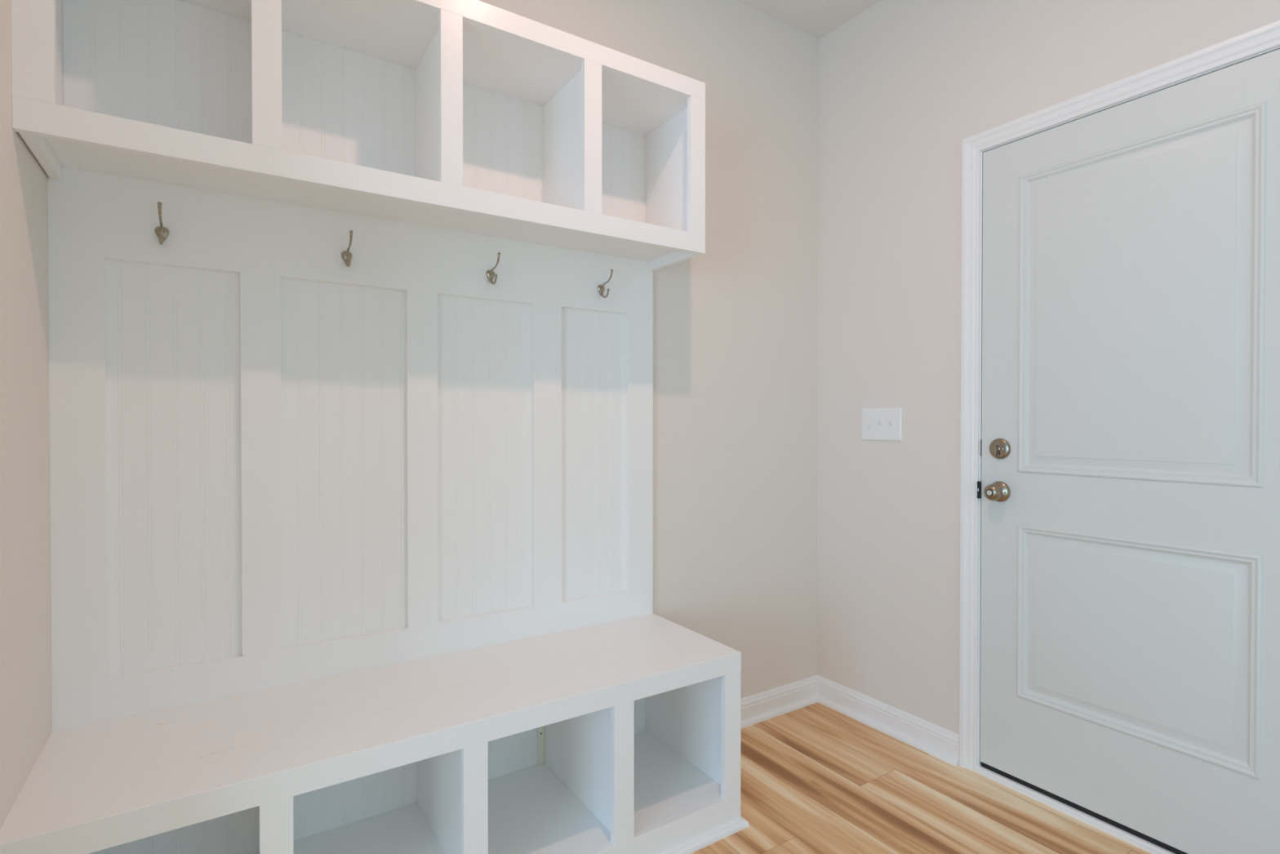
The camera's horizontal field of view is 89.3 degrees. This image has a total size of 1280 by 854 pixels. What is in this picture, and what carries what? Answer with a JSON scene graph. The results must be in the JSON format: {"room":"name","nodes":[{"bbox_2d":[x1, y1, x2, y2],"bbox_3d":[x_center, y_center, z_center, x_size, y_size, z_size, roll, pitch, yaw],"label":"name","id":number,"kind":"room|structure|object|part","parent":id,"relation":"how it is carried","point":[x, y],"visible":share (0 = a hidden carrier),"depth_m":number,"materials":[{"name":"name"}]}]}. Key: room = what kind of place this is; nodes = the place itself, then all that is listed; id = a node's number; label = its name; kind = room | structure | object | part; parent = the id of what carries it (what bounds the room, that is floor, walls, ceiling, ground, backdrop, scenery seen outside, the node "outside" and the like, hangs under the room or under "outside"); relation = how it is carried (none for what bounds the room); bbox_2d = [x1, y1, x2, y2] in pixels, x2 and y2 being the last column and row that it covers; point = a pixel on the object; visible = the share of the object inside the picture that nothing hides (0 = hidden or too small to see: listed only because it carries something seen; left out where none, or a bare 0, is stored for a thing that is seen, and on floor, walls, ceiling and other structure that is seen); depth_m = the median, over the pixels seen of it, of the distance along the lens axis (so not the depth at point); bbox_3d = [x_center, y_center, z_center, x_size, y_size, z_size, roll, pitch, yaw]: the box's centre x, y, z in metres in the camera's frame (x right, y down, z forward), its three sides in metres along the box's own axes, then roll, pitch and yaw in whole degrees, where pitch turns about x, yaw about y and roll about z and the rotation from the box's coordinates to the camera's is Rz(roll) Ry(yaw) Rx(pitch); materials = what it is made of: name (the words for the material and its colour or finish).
{"room":"mudroom","nodes":[
{"label":"mudroom","id":0,"kind":"room"},
{"bbox_2d":[0,0,52,829],"bbox_3d":[-1.128,-0.226,1.065,0.120,2.785,0.750,0,1,-33],"label":"wall","id":1,"kind":"structure","parent":0,"point":[25,614],"depth_m":1.19,"materials":[{"name":"white paint"}]},
{"bbox_2d":[479,0,818,697],"bbox_3d":[-0.297,-0.235,2.129,2.675,2.785,0.120,0,1,-33],"label":"wall","id":2,"kind":"structure","parent":0,"point":[735,323],"depth_m":2.50,"materials":[{"name":"white paint"}]},
{"bbox_2d":[47,166,653,731],"bbox_3d":[-0.619,0.043,1.835,1.572,1.222,0.022,0,1,-33],"label":"board","id":3,"kind":"object","parent":2,"relation":"attached to","point":[275,461],"visible":0.95,"depth_m":1.69,"materials":[{"name":"white paint"}]},
{"bbox_2d":[155,201,168,244],"bbox_3d":[-1.085,-0.458,1.468,0.026,0.085,0.075,0,1,-33],"label":"coat hook","id":4,"kind":"object","parent":3,"relation":"attached to","point":[162,232],"visible":1,"depth_m":1.48,"materials":[{"name":"silver metal"}]},
{"bbox_3d":[-1.103,-0.445,1.496,0.026,0.036,0.007,0,1,-33],"label":"plate","id":5,"kind":"part","parent":4,"relation":"part of","materials":[{"name":"silver metal"}]},
{"bbox_2d":[341,230,353,266],"bbox_3d":[-0.755,-0.460,1.683,0.026,0.085,0.075,0,1,-33],"label":"coat hook","id":6,"kind":"object","parent":3,"relation":"attached to","point":[346,255],"visible":1,"depth_m":1.70,"materials":[{"name":"silver metal"}]},
{"bbox_3d":[-0.774,-0.447,1.712,0.026,0.036,0.007,0,1,-33],"label":"plate","id":7,"kind":"part","parent":6,"relation":"part of","materials":[{"name":"silver metal"}]},
{"bbox_3d":[-0.618,-0.474,1.829,1.572,0.187,0.018,0,1,-33],"label":"rail","id":8,"kind":"part","parent":3,"relation":"part of","materials":[{"name":"white paint"}]},
{"bbox_3d":[-0.618,0.608,1.838,1.572,0.092,0.018,0,1,-33],"label":"rail","id":9,"kind":"part","parent":3,"relation":"part of","materials":[{"name":"white paint"}]},
{"bbox_2d":[485,252,500,284],"bbox_3d":[-0.425,-0.462,1.899,0.026,0.085,0.075,0,1,-33],"label":"coat hook","id":10,"kind":"object","parent":3,"relation":"attached to","point":[491,274],"visible":1,"depth_m":1.92,"materials":[{"name":"silver metal"}]},
{"bbox_3d":[-0.444,-0.449,1.928,0.026,0.036,0.007,0,1,-33],"label":"plate","id":11,"kind":"part","parent":10,"relation":"part of","materials":[{"name":"silver metal"}]},
{"bbox_2d":[597,269,613,297],"bbox_3d":[-0.108,-0.464,2.107,0.026,0.085,0.075,0,1,-33],"label":"coat hook","id":12,"kind":"object","parent":3,"relation":"attached to","point":[601,288],"visible":1,"depth_m":2.13,"materials":[{"name":"silver metal"}]},
{"bbox_3d":[-0.127,-0.451,2.135,0.026,0.036,0.007,0,1,-33],"label":"plate","id":13,"kind":"part","parent":12,"relation":"part of","materials":[{"name":"silver metal"}]},
{"bbox_2d":[11,0,705,271],"bbox_3d":[-0.540,-0.798,1.707,1.572,0.525,0.310,0,1,-33],"label":"upper cabinet","id":14,"kind":"object","parent":2,"relation":"attached to","point":[477,117],"visible":1,"depth_m":1.66,"materials":[{"name":"white paint"}]},
{"bbox_3d":[-1.191,-0.794,1.292,0.019,0.525,0.291,0,1,-33],"label":"panel","id":15,"kind":"part","parent":14,"relation":"part of","materials":[{"name":"white paint"}]},
{"bbox_3d":[-0.622,-0.797,1.836,1.528,0.421,0.004,0,1,-33],"label":"panel","id":16,"kind":"part","parent":14,"relation":"part of","materials":[{"name":"white paint"}]},
{"bbox_3d":[-0.460,-0.563,1.587,1.572,0.057,0.019,0,1,-33],"label":"rail","id":17,"kind":"part","parent":14,"relation":"part of","materials":[{"name":"white paint"}]},
{"bbox_3d":[-0.543,-0.576,1.718,1.529,0.019,0.291,0,1,-33],"label":"panel","id":18,"kind":"part","parent":14,"relation":"part of","materials":[{"name":"white paint"}]},
{"bbox_3d":[-0.543,-1.017,1.714,1.529,0.019,0.291,0,1,-33],"label":"panel","id":19,"kind":"part","parent":14,"relation":"part of","materials":[{"name":"white paint"}]},
{"bbox_3d":[-0.460,-1.033,1.583,1.572,0.054,0.019,0,1,-33],"label":"rail","id":20,"kind":"part","parent":14,"relation":"part of","materials":[{"name":"white paint"}]},
{"bbox_3d":[0.105,-0.802,2.140,0.019,0.525,0.291,0,1,-33],"label":"panel","id":21,"kind":"part","parent":14,"relation":"part of","materials":[{"name":"white paint"}]},
{"bbox_2d":[741,675,817,728],"bbox_3d":[0.410,1.105,2.513,0.845,0.099,0.032,0,1,-33],"label":"baseboard","id":22,"kind":"structure","parent":2,"relation":"attached to","point":[765,705],"depth_m":2.61,"materials":[{"name":"white paint"}]},
{"bbox_3d":[0.408,1.144,2.503,0.831,0.020,0.018,0,1,-33],"label":"shoe molding","id":23,"kind":"part","parent":22,"relation":"part of","materials":[{"name":"white paint"}]},
{"bbox_2d":[736,0,880,39],"bbox_3d":[-0.189,-1.654,-0.515,5.375,0.100,4.640,0,1,-33],"label":"ceiling","id":24,"kind":"structure","parent":0,"point":[817,19],"depth_m":2.55,"materials":[{"name":"white paint"}]},
{"bbox_2d":[690,702,1151,853],"bbox_3d":[-0.189,1.206,-0.489,5.375,0.050,4.640,0,1,-33],"label":"floor","id":25,"kind":"structure","parent":0,"point":[815,778],"depth_m":1.99,"materials":[{"name":"brown wood"}]},
{"bbox_2d":[0,613,749,853],"bbox_3d":[-0.482,0.909,1.651,1.590,0.506,0.493,0,1,-33],"label":"storage bench","id":26,"kind":"object","parent":25,"relation":"on","point":[620,736],"visible":1,"depth_m":1.65,"materials":[{"name":"paint"}]},
{"bbox_3d":[-0.623,0.870,1.849,1.533,0.392,0.004,0,1,-33],"label":"panel","id":27,"kind":"part","parent":26,"relation":"part of","materials":[{"name":"white paint"}]},
{"bbox_3d":[-0.500,1.077,1.663,1.534,0.019,0.457,0,1,-33],"label":"floor panel","id":28,"kind":"part","parent":26,"relation":"part of","materials":[{"name":"white paint"}]},
{"bbox_3d":[-0.371,1.116,1.463,1.455,0.093,0.019,0,1,-33],"label":"rail","id":29,"kind":"part","parent":26,"relation":"part of","materials":[{"name":"white paint"}]},
{"bbox_3d":[0.150,0.915,2.086,0.019,0.485,0.457,0,1,-33],"label":"panel","id":30,"kind":"part","parent":26,"relation":"part of","materials":[{"name":"white paint"}]},
{"bbox_3d":[-0.474,1.152,1.639,1.590,0.020,0.461,0,1,-33],"label":"shoe molding","id":31,"kind":"part","parent":26,"relation":"part of","materials":[{"name":"white paint"}]},
{"bbox_2d":[973,764,1175,853],"bbox_3d":[1.382,1.149,1.845,0.070,0.021,0.844,0,1,-33],"label":"threshold","id":32,"kind":"object","parent":25,"relation":"on","point":[1148,846],"visible":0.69,"depth_m":1.92,"materials":[{"name":"white paint"}]},
{"bbox_2d":[817,0,1279,733],"bbox_3d":[2.010,-0.225,0.937,0.120,2.785,4.400,0,1,-33],"label":"wall","id":33,"kind":"structure","parent":0,"point":[902,83],"depth_m":2.37,"materials":[{"name":"white paint"}]},
{"bbox_2d":[862,407,902,440],"bbox_3d":[0.918,-0.011,2.480,0.018,0.125,0.178,0,1,-33],"label":"light switch","id":34,"kind":"object","parent":33,"relation":"attached to","point":[877,424],"visible":1,"depth_m":2.47,"materials":[{"name":"white plastic"}]},
{"bbox_2d":[817,674,959,766],"bbox_3d":[0.915,1.105,2.483,0.032,0.099,0.635,0,1,-33],"label":"baseboard","id":35,"kind":"structure","parent":33,"relation":"attached to","point":[941,743],"depth_m":2.44,"materials":[{"name":"white paint"}]},
{"bbox_2d":[959,19,1279,771],"bbox_3d":[1.403,0.094,1.850,0.139,2.132,0.942,0,1,-33],"label":"door frame","id":36,"kind":"structure","parent":33,"relation":"attached to","point":[1264,39],"depth_m":2.17,"materials":[{"name":"white paint"}]},
{"bbox_3d":[1.123,0.211,2.165,0.002,0.046,0.005,0,1,-33],"label":"strike plate","id":37,"kind":"part","parent":36,"relation":"part of","materials":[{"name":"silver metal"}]},
{"bbox_3d":[1.145,0.069,2.168,0.021,0.054,0.002,0,1,-33],"label":"strike plate","id":38,"kind":"part","parent":36,"relation":"part of","materials":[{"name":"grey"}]},
{"bbox_2d":[980,48,1279,853],"bbox_3d":[1.348,0.116,1.813,0.104,2.046,0.811,0,1,-33],"label":"door","id":39,"kind":"structure","parent":33,"relation":"in","point":[1130,634],"depth_m":1.79,"materials":[{"name":"white paint"}]},
{"bbox_3d":[1.140,0.211,2.091,0.046,0.054,0.054,0,1,-33],"label":"knob","id":40,"kind":"part","parent":39,"relation":"part of","materials":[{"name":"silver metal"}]}
]}

